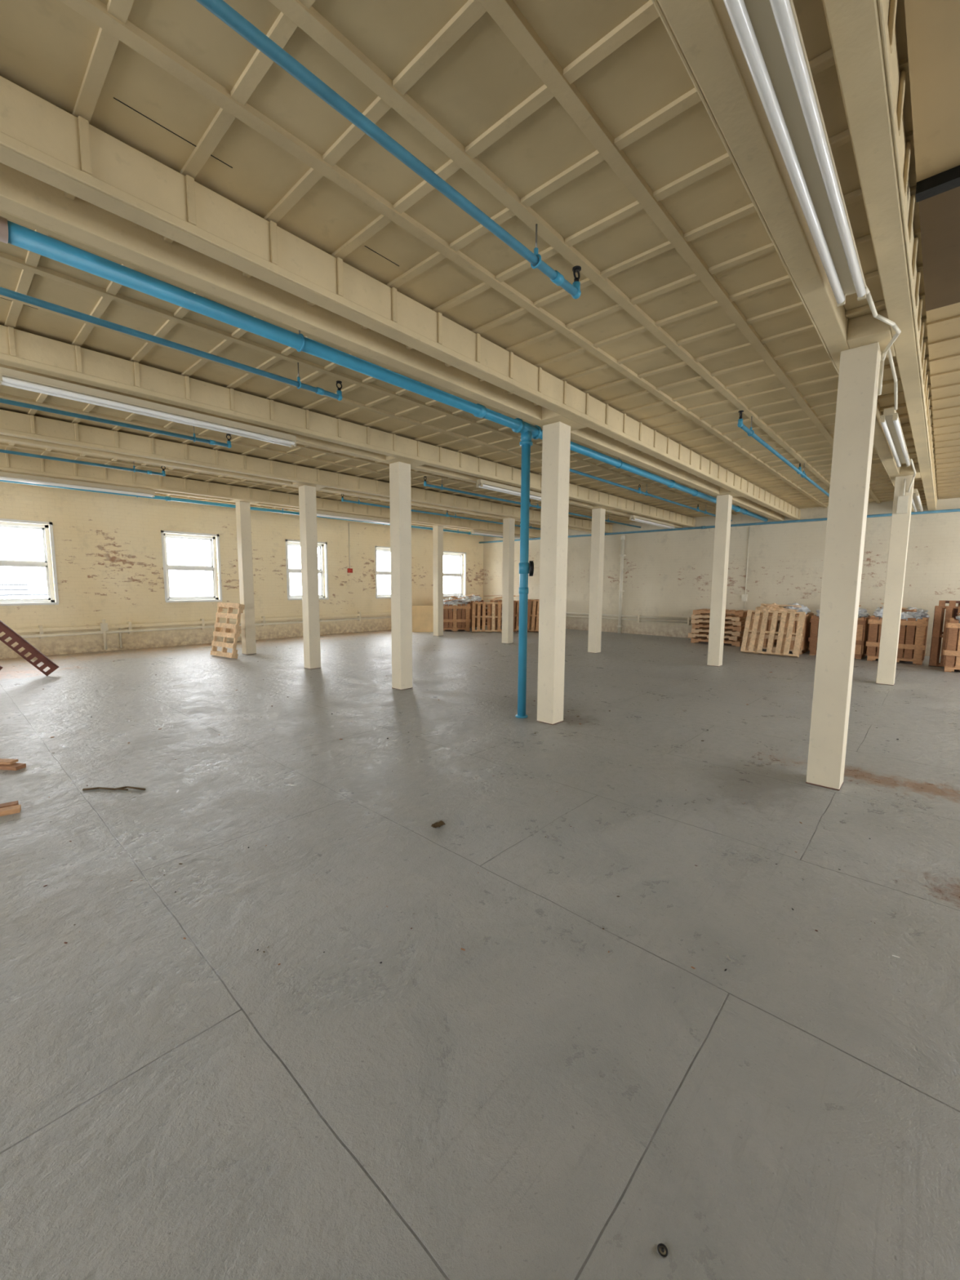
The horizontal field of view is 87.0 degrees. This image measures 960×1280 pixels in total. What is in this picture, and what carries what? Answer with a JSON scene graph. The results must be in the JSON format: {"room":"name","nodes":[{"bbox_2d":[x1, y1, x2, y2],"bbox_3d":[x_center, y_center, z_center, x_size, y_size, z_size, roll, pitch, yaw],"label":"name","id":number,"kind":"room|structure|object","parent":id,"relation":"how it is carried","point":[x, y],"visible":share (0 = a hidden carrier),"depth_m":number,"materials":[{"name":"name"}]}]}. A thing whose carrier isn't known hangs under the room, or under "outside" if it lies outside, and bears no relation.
{"room":"warehouse","nodes":[
{"label":"warehouse","id":0,"kind":"room"},
{"bbox_2d":[100,619,122,649],"bbox_3d":[-7.994,-0.131,10.971,0.160,0.650,0.380,6,8,42],"label":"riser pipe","id":1,"kind":"object","parent":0,"point":[104,626],"depth_m":10.83,"materials":[{"name":"beige metal"}]},
{"bbox_2d":[0,481,483,658],"bbox_3d":[-6.687,-1.649,12.636,0.360,3.420,20.520,6,8,42],"label":"wall","id":2,"kind":"structure","parent":0,"point":[108,552],"depth_m":11.69,"materials":[{"name":"beige brick"}]},
{"bbox_2d":[0,518,58,605],"bbox_3d":[-9.097,-1.505,9.854,0.230,1.650,1.260,6,8,42],"label":"window","id":3,"kind":"structure","parent":2,"relation":"in","point":[46,563],"depth_m":10.16,"materials":[{"name":"white plastic"}]},
{"bbox_2d":[160,530,222,602],"bbox_3d":[-6.953,-1.747,12.190,0.230,1.650,1.260,6,8,42],"label":"window","id":4,"kind":"structure","parent":2,"relation":"in","point":[164,534],"depth_m":12.21,"materials":[{"name":"white plastic"}]},
{"bbox_2d":[0,612,391,639],"bbox_3d":[-7.391,-0.318,11.651,0.130,0.260,17.200,6,8,42],"label":"pipe","id":5,"kind":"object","parent":2,"relation":"attached to","point":[263,619],"depth_m":11.64,"materials":[{"name":"metal"}]},
{"bbox_2d":[285,539,328,599],"bbox_3d":[-4.944,-1.974,14.379,0.230,1.650,1.260,6,8,42],"label":"window","id":6,"kind":"structure","parent":2,"relation":"in","point":[292,543],"depth_m":14.64,"materials":[{"name":"white plastic"}]},
{"bbox_2d":[347,523,352,573],"bbox_3d":[-3.914,-2.768,15.216,0.105,1.480,0.140,6,8,42],"label":"alarm pull station","id":7,"kind":"object","parent":2,"relation":"attached to","point":[349,570],"visible":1,"depth_m":15.25,"materials":[{"name":"red metal"}]},
{"bbox_2d":[374,546,391,598],"bbox_3d":[-2.955,-2.199,16.546,0.230,1.650,1.260,6,8,42],"label":"window","id":8,"kind":"structure","parent":2,"relation":"in","point":[376,548],"depth_m":16.27,"materials":[{"name":"white plastic"}]},
{"bbox_2d":[443,551,466,597],"bbox_3d":[-1.020,-2.417,18.654,0.230,1.650,1.260,6,8,42],"label":"window","id":9,"kind":"structure","parent":2,"relation":"in","point":[445,553],"depth_m":18.95,"materials":[{"name":"white plastic"}]},
{"bbox_2d":[0,452,540,537],"bbox_3d":[-4.571,-2.970,10.558,0.492,0.250,19.800,6,8,42],"label":"ceiling beam","id":10,"kind":"structure","parent":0,"point":[9,463],"depth_m":9.56,"materials":[{"name":"beige paint"}]},
{"bbox_2d":[0,408,612,533],"bbox_3d":[-2.666,-2.766,8.830,0.492,0.250,19.800,6,8,42],"label":"ceiling beam","id":11,"kind":"structure","parent":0,"point":[15,427],"depth_m":7.32,"materials":[{"name":"beige paint"}]},
{"bbox_2d":[0,324,695,528],"bbox_3d":[-0.783,-2.565,7.123,0.492,0.250,19.800,6,8,42],"label":"ceiling beam","id":12,"kind":"structure","parent":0,"point":[20,350],"depth_m":5.25,"materials":[{"name":"beige paint"}]},
{"bbox_2d":[0,75,800,520],"bbox_3d":[1.100,-2.364,5.415,0.492,0.250,19.800,6,8,42],"label":"ceiling beam","id":13,"kind":"structure","parent":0,"point":[61,174],"depth_m":2.80,"materials":[{"name":"beige paint"}]},
{"bbox_2d":[0,0,937,532],"bbox_3d":[0.013,-2.745,6.374,18.469,0.277,20.519,6,8,42],"label":"ceiling","id":14,"kind":"structure","parent":0,"point":[584,122],"depth_m":2.63,"materials":[{"name":"beige paint"}]},
{"bbox_2d":[0,471,155,497],"bbox_3d":[-6.695,-2.540,8.222,0.128,0.115,2.440,6,8,42],"label":"strip light","id":15,"kind":"object","parent":14,"relation":"attached to","point":[6,476],"visible":1,"depth_m":8.24,"materials":[{"name":"white metal"}]},
{"bbox_2d":[0,448,165,475],"bbox_3d":[-7.640,-2.425,5.251,0.070,0.216,7.742,6,8,42],"label":"pipe","id":16,"kind":"object","parent":14,"relation":"attached to","point":[148,472],"visible":0.93,"depth_m":7.32,"materials":[{"name":"blue metal"}]},
{"bbox_2d":[0,398,231,448],"bbox_3d":[-5.742,-2.222,3.530,0.070,0.216,7.742,6,8,42],"label":"pipe","id":17,"kind":"object","parent":14,"relation":"attached to","point":[193,438],"visible":0.97,"depth_m":5.47,"materials":[{"name":"blue metal"}]},
{"bbox_2d":[0,366,297,447],"bbox_3d":[-2.906,-2.135,4.787,0.128,0.115,2.440,6,8,42],"label":"strip light","id":18,"kind":"object","parent":14,"relation":"attached to","point":[8,377],"visible":1,"depth_m":4.53,"materials":[{"name":"white metal"}]},
{"bbox_2d":[0,286,342,400],"bbox_3d":[-3.889,-2.025,1.849,0.070,0.216,7.742,6,8,42],"label":"pipe","id":19,"kind":"object","parent":14,"relation":"attached to","point":[3,291],"visible":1,"depth_m":3.60,"materials":[{"name":"blue metal"}]},
{"bbox_2d":[0,480,502,537],"bbox_3d":[-5.620,-3.068,11.286,0.096,0.229,19.430,6,8,42],"label":"pipe","id":20,"kind":"object","parent":14,"relation":"attached to","point":[166,498],"visible":0.66,"depth_m":11.01,"materials":[{"name":"blue metal"}]},
{"bbox_2d":[316,510,390,524],"bbox_3d":[-2.986,-2.958,12.263,0.128,0.115,2.440,6,8,42],"label":"strip light","id":21,"kind":"object","parent":14,"relation":"attached to","point":[322,513],"visible":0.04,"depth_m":12.13,"materials":[{"name":"white metal"}]},
{"bbox_2d":[0,216,768,718],"bbox_3d":[0.659,-0.826,5.756,0.176,3.391,19.430,6,8,42],"label":"pipe","id":22,"kind":"object","parent":14,"relation":"attached to","point":[11,233],"visible":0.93,"depth_m":3.72,"materials":[{"name":"blue metal"}]},
{"bbox_2d":[195,0,581,299],"bbox_3d":[-2.020,-1.825,0.155,0.070,0.216,7.742,6,8,42],"label":"pipe","id":23,"kind":"object","parent":14,"relation":"attached to","point":[220,9],"visible":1,"depth_m":1.91,"materials":[{"name":"blue metal"}]},
{"bbox_2d":[341,493,540,529],"bbox_3d":[-0.010,-3.287,13.566,0.070,0.216,8.482,6,8,42],"label":"pipe","id":24,"kind":"object","parent":14,"relation":"attached to","point":[358,502],"visible":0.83,"depth_m":12.29,"materials":[{"name":"blue metal"}]},
{"bbox_2d":[471,529,502,537],"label":"strip light","id":25,"kind":"object","parent":14,"relation":"attached to","point":[487,533],"depth_m":15.69,"materials":[{"name":"white metal"}]},
{"bbox_2d":[475,479,541,501],"bbox_3d":[0.802,-2.554,8.828,0.128,0.115,2.440,6,8,42],"label":"strip light","id":26,"kind":"object","parent":14,"relation":"attached to","point":[481,483],"visible":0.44,"depth_m":8.32,"materials":[{"name":"white metal"}]},
{"bbox_2d":[514,534,519,539],"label":"strip light","id":27,"kind":"object","parent":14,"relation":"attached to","point":[516,536],"depth_m":16.80,"materials":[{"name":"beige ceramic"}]},
{"bbox_2d":[423,475,640,528],"bbox_3d":[1.888,-3.084,11.845,0.070,0.216,8.482,6,8,42],"label":"pipe","id":28,"kind":"object","parent":14,"relation":"attached to","point":[442,487],"visible":0.72,"depth_m":10.10,"materials":[{"name":"blue metal"}]},
{"bbox_2d":[569,468,732,521],"bbox_3d":[3.742,-2.886,10.164,0.070,0.216,8.482,6,8,42],"label":"pipe","id":29,"kind":"object","parent":14,"relation":"attached to","point":[638,491],"visible":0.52,"depth_m":9.26,"materials":[{"name":"blue metal"}]},
{"bbox_2d":[629,515,674,528],"bbox_3d":[4.362,-2.956,12.706,0.128,0.115,2.400,6,8,42],"label":"strip light","id":30,"kind":"object","parent":14,"relation":"attached to","point":[637,518],"visible":1,"depth_m":12.54,"materials":[{"name":"white metal"}]},
{"bbox_2d":[479,508,959,543],"bbox_3d":[6.573,-3.047,13.574,17.650,0.080,0.310,6,8,42],"label":"pipe","id":31,"kind":"object","parent":14,"relation":"attached to","point":[954,509],"visible":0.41,"depth_m":13.02,"materials":[{"name":"blue metal"}]},
{"bbox_2d":[737,410,829,497],"bbox_3d":[5.610,-2.687,8.470,0.070,0.216,8.482,6,8,42],"label":"pipe","id":32,"kind":"object","parent":14,"relation":"attached to","point":[750,433],"visible":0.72,"depth_m":6.41,"materials":[{"name":"blue metal"}]},
{"bbox_2d":[723,0,866,306],"bbox_3d":[1.186,-1.781,1.830,0.128,0.115,2.440,6,8,42],"label":"strip light","id":33,"kind":"object","parent":14,"relation":"attached to","point":[768,33],"visible":1,"depth_m":1.70,"materials":[{"name":"white metal"}]},
{"bbox_2d":[866,285,901,409],"bbox_3d":[2.955,-1.863,3.629,0.132,0.311,2.562,6,8,42],"label":"conduit","id":34,"kind":"object","parent":14,"relation":"attached to","point":[868,297],"visible":0.97,"depth_m":3.44,"materials":[{"name":"white metal"}]},
{"bbox_2d":[880,407,910,467],"bbox_3d":[4.577,-2.166,5.540,0.128,0.115,2.440,6,8,42],"label":"strip light","id":35,"kind":"object","parent":14,"relation":"attached to","point":[890,422],"visible":0.99,"depth_m":5.20,"materials":[{"name":"white metal"}]},
{"bbox_2d":[911,488,923,511],"bbox_3d":[8.069,-2.560,9.345,0.128,0.115,2.400,6,8,42],"label":"strip light","id":36,"kind":"object","parent":14,"relation":"attached to","point":[916,503],"visible":0.78,"depth_m":9.22,"materials":[{"name":"white metal"}]},
{"bbox_2d":[904,0,959,499],"bbox_3d":[3.889,-2.143,2.865,2.050,0.088,19.780,6,8,42],"label":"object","id":37,"kind":"object","parent":14,"relation":"attached to","point":[932,26],"visible":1,"depth_m":2.40,"materials":[{"name":"beige paint"}]},
{"bbox_2d":[0,624,959,1279],"bbox_3d":[-0.012,0.864,6.771,18.470,0.200,20.520,6,8,42],"label":"floor","id":38,"kind":"structure","parent":0,"point":[534,1100],"depth_m":1.99,"materials":[{"name":"grey concrete"}]},
{"bbox_2d":[0,800,21,816],"bbox_3d":[-3.215,1.116,3.232,0.420,0.030,0.160,-4,8,-37],"label":"board","id":39,"kind":"object","parent":38,"relation":"on","point":[12,807],"visible":1,"depth_m":3.29,"materials":[{"name":"orange wood"}]},
{"bbox_2d":[0,758,26,770],"bbox_3d":[-4.034,1.002,4.120,0.700,0.050,0.118,1,6,7],"label":"board","id":40,"kind":"object","parent":38,"relation":"on","point":[5,764],"visible":1,"depth_m":4.08,"materials":[{"name":"brown wood"}]},
{"bbox_2d":[0,620,58,675],"bbox_3d":[-7.346,-0.186,7.694,1.374,1.584,0.070,-4,7,-32],"label":"steel rail","id":41,"kind":"object","parent":38,"relation":"on","point":[28,647],"visible":1,"depth_m":7.88,"materials":[{"name":"brown metal"}]},
{"bbox_2d":[82,786,145,790],"bbox_3d":[-2.650,1.077,3.674,0.443,0.020,0.044,0,6,-1],"label":"strip","id":42,"kind":"object","parent":38,"relation":"on","point":[126,788],"visible":1,"depth_m":3.67,"materials":[{"name":"paint"}]},
{"bbox_2d":[209,602,244,658],"bbox_3d":[-5.118,-0.204,10.239,0.800,1.095,0.327,5,8,34],"label":"wooden pallet","id":43,"kind":"object","parent":38,"relation":"on","point":[226,629],"visible":1,"depth_m":10.19,"materials":[{"name":"brown wood"}]},
{"bbox_2d":[235,501,256,654],"bbox_3d":[-4.886,-1.267,10.561,0.216,3.140,0.216,6,8,42],"label":"support column","id":44,"kind":"structure","parent":38,"relation":"on","point":[243,527],"depth_m":10.48,"materials":[{"name":"beige paint"}]},
{"bbox_2d":[298,484,320,669],"bbox_3d":[-2.966,-1.062,8.820,0.216,3.140,0.216,6,8,42],"label":"support column","id":45,"kind":"structure","parent":38,"relation":"on","point":[307,494],"depth_m":8.74,"materials":[{"name":"beige paint"}]},
{"bbox_2d":[389,461,413,690],"bbox_3d":[-1.113,-0.864,7.139,0.216,3.140,0.216,6,8,42],"label":"support column","id":46,"kind":"structure","parent":38,"relation":"on","point":[399,472],"depth_m":7.06,"materials":[{"name":"beige paint"}]},
{"bbox_2d":[412,605,433,631],"bbox_3d":[-1.728,-0.668,15.932,0.820,0.825,0.192,0,6,-6],"label":"plywood sheet","id":47,"kind":"object","parent":38,"relation":"on","point":[422,615],"visible":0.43,"depth_m":15.92,"materials":[{"name":"beige wood"}]},
{"bbox_2d":[432,525,443,635],"bbox_3d":[-1.205,-1.682,14.572,0.216,3.140,0.216,6,8,42],"label":"support column","id":48,"kind":"structure","parent":38,"relation":"on","point":[437,531],"depth_m":14.49,"materials":[{"name":"beige paint"}]},
{"bbox_2d":[431,819,445,828],"bbox_3d":[-0.261,1.149,3.161,0.069,0.020,0.110,6,8,42],"label":"leaf","id":49,"kind":"object","parent":38,"relation":"on","point":[439,823],"visible":1,"depth_m":3.15,"materials":[{"name":"plant"}]},
{"bbox_2d":[443,595,471,631],"bbox_3d":[-0.846,-0.879,16.532,1.014,1.119,0.960,0,6,-6],"label":"wooden crate","id":50,"kind":"object","parent":38,"relation":"on","point":[456,612],"visible":0.95,"depth_m":16.11,"materials":[{"name":"orange wood"}]},
{"bbox_2d":[457,593,484,628],"bbox_3d":[-0.402,-1.033,17.600,1.060,1.197,0.910,0,6,0],"label":"wooden crate","id":51,"kind":"object","parent":38,"relation":"on","point":[472,598],"visible":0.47,"depth_m":17.21,"materials":[{"name":"brown wood"}]},
{"bbox_2d":[42,646,923,970],"bbox_3d":[0.121,0.489,9.248,12.139,0.011,13.110,6,8,42],"label":"debris","id":52,"kind":"object","parent":38,"relation":"on","point":[364,646],"visible":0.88,"depth_m":2.83,"materials":[{"name":"black metal"}]},
{"bbox_2d":[471,601,502,632],"bbox_3d":[0.282,-0.721,15.961,1.060,0.945,0.511,1,6,2],"label":"wooden pallet","id":53,"kind":"object","parent":38,"relation":"on","point":[474,603],"visible":0.78,"depth_m":15.92,"materials":[{"name":"brown wood"}]},
{"bbox_2d":[484,595,519,627],"bbox_3d":[0.810,-1.073,18.392,1.235,1.120,1.317,-5,8,-41],"label":"pallet","id":54,"kind":"object","parent":38,"relation":"on","point":[495,598],"visible":0.09,"depth_m":18.27,"materials":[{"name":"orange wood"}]},
{"bbox_2d":[489,600,519,631],"bbox_3d":[0.880,-0.783,16.387,1.161,0.985,0.602,1,6,7],"label":"wooden pallet","id":55,"kind":"object","parent":38,"relation":"on","point":[516,603],"visible":0.23,"depth_m":16.37,"materials":[{"name":"orange wood"}]},
{"bbox_2d":[502,517,515,644],"bbox_3d":[0.715,-1.477,12.831,0.216,3.140,0.216,6,8,42],"label":"support column","id":56,"kind":"structure","parent":38,"relation":"on","point":[508,524],"depth_m":12.75,"materials":[{"name":"beige paint"}]},
{"bbox_2d":[516,600,539,631],"bbox_3d":[1.799,-0.770,16.163,1.157,1.020,0.507,2,6,14],"label":"wooden pallet","id":57,"kind":"object","parent":38,"relation":"on","point":[535,624],"visible":0.34,"depth_m":16.15,"materials":[{"name":"orange wood"}]},
{"bbox_2d":[528,599,539,630],"bbox_3d":[2.070,-0.788,16.299,1.154,1.029,0.475,2,6,14],"label":"wooden pallet","id":58,"kind":"object","parent":38,"relation":"on","point":[531,606],"visible":0.05,"depth_m":16.36,"materials":[{"name":"brown wood"}]},
{"bbox_2d":[536,421,570,724],"bbox_3d":[0.785,-0.661,5.418,0.216,3.140,0.216,6,8,42],"label":"support column","id":59,"kind":"structure","parent":38,"relation":"on","point":[556,442],"depth_m":5.33,"materials":[{"name":"beige paint"}]},
{"bbox_2d":[587,508,605,653],"bbox_3d":[2.569,-1.280,11.150,0.216,3.140,0.216,6,8,42],"label":"support column","id":60,"kind":"structure","parent":38,"relation":"on","point":[597,534],"depth_m":11.07,"materials":[{"name":"beige paint"}]},
{"bbox_2d":[657,1243,668,1257],"bbox_3d":[0.414,1.383,1.146,0.024,0.005,0.024,6,8,42],"label":"cap","id":61,"kind":"object","parent":38,"relation":"on","point":[662,1250],"visible":1,"depth_m":1.15,"materials":[{"name":"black metal"}]},
{"bbox_2d":[688,608,747,646],"bbox_3d":[6.371,-0.358,13.411,1.357,0.867,1.164,6,8,42],"label":"pallet stack","id":62,"kind":"object","parent":38,"relation":"on","point":[735,624],"visible":0.62,"depth_m":13.15,"materials":[{"name":"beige wood"}]},
{"bbox_2d":[706,494,732,666],"bbox_3d":[4.467,-1.077,9.429,0.216,3.140,0.216,6,8,42],"label":"support column","id":63,"kind":"structure","parent":38,"relation":"on","point":[724,503],"depth_m":9.35,"materials":[{"name":"beige paint"}]},
{"bbox_2d":[740,609,805,657],"bbox_3d":[6.442,-0.157,11.142,1.122,0.963,0.451,7,9,44],"label":"wooden pallet","id":64,"kind":"object","parent":38,"relation":"on","point":[785,633],"visible":1,"depth_m":11.08,"materials":[{"name":"brown wood"}]},
{"bbox_2d":[746,602,813,654],"bbox_3d":[7.062,-0.318,11.917,1.161,1.124,1.060,6,8,42],"label":"wooden crate","id":65,"kind":"object","parent":38,"relation":"on","point":[797,607],"visible":0.52,"depth_m":11.62,"materials":[{"name":"brown wood"}]},
{"bbox_2d":[808,604,870,659],"bbox_3d":[7.939,-0.218,11.156,0.991,1.104,1.010,6,8,42],"label":"wooden crate","id":66,"kind":"object","parent":38,"relation":"on","point":[862,632],"visible":0.22,"depth_m":10.84,"materials":[{"name":"brown wood"}]},
{"bbox_2d":[805,342,881,791],"bbox_3d":[2.661,-0.461,3.717,0.216,3.140,0.216,6,8,42],"label":"support column","id":67,"kind":"structure","parent":38,"relation":"on","point":[860,366],"depth_m":3.63,"materials":[{"name":"beige paint"}]},
{"bbox_2d":[875,475,914,685],"bbox_3d":[6.343,-0.877,7.728,0.216,3.140,0.216,6,8,42],"label":"support column","id":68,"kind":"structure","parent":38,"relation":"on","point":[900,522],"depth_m":7.66,"materials":[{"name":"beige paint"}]},
{"bbox_2d":[896,457,915,514],"bbox_3d":[5.923,-2.093,6.956,0.172,0.542,1.321,5,8,35],"label":"junction box","id":69,"kind":"object","parent":68,"relation":"attached to","point":[902,504],"visible":0.98,"depth_m":7.46,"materials":[{"name":"white metal"}]},
{"bbox_2d":[866,603,929,665],"bbox_3d":[8.578,-0.159,10.373,0.933,1.166,1.010,6,8,42],"label":"wooden crate","id":70,"kind":"object","parent":38,"relation":"on","point":[913,627],"visible":0.59,"depth_m":9.98,"materials":[{"name":"orange wood"}]},
{"bbox_2d":[928,605,959,666],"bbox_3d":[9.120,-0.032,9.308,1.200,1.154,0.321,6,8,42],"label":"wooden pallet","id":71,"kind":"object","parent":38,"relation":"on","point":[938,609],"visible":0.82,"depth_m":9.60,"materials":[{"name":"brown wood"}]},
{"bbox_2d":[936,600,959,664],"bbox_3d":[9.327,-0.096,9.449,1.206,1.254,0.317,6,8,42],"label":"wooden pallet","id":72,"kind":"object","parent":38,"relation":"on","point":[941,602],"visible":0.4,"depth_m":9.76,"materials":[{"name":"brown wood"}]},
{"bbox_2d":[942,613,959,671],"bbox_3d":[8.792,-0.011,8.933,0.860,1.190,0.849,6,8,42],"label":"wooden crate","id":73,"kind":"object","parent":38,"relation":"on","point":[953,624],"visible":1,"depth_m":8.98,"materials":[{"name":"orange wood"}]},
{"bbox_2d":[483,497,959,657],"bbox_3d":[6.796,-1.702,13.978,17.750,3.420,0.360,6,8,42],"label":"wall","id":74,"kind":"structure","parent":0,"point":[668,573],"depth_m":13.60,"materials":[{"name":"beige paint"}]},
{"bbox_2d":[616,534,626,633],"bbox_3d":[4.421,-1.733,15.797,0.140,3.050,0.165,6,8,42],"label":"downpipe","id":75,"kind":"object","parent":74,"relation":"attached to","point":[623,536],"visible":1,"depth_m":15.74,"materials":[{"name":"white metal"}]},
{"bbox_2d":[565,612,697,639],"bbox_3d":[3.401,-0.626,16.872,7.530,0.600,0.130,6,8,42],"label":"trim","id":76,"kind":"structure","parent":74,"relation":"attached to","point":[639,616],"depth_m":15.45,"materials":[{"name":"beige paint"}]},
{"bbox_2d":[741,526,750,608],"bbox_3d":[7.067,-1.904,13.409,0.120,2.150,0.080,6,8,42],"label":"conduit","id":77,"kind":"object","parent":74,"relation":"attached to","point":[744,597],"visible":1,"depth_m":13.43,"materials":[{"name":"white metal"}]},
{"bbox_2d":[651,0,937,511],"bbox_3d":[2.947,-2.167,3.741,0.492,0.250,19.800,6,8,42],"label":"ceiling beam","id":78,"kind":"structure","parent":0,"point":[851,49],"depth_m":2.03,"materials":[{"name":"beige paint"}]},
{"label":"outside","id":79,"kind":"structure","parent":0,"visible":0},
{"bbox_2d":[0,583,48,595],"bbox_3d":[-43.754,0.399,13.707,37.080,4.600,51.080,6,8,42],"label":"neighbouring roof","id":80,"kind":"structure","parent":79,"point":[3,589],"depth_m":17.11,"materials":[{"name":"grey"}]}
]}

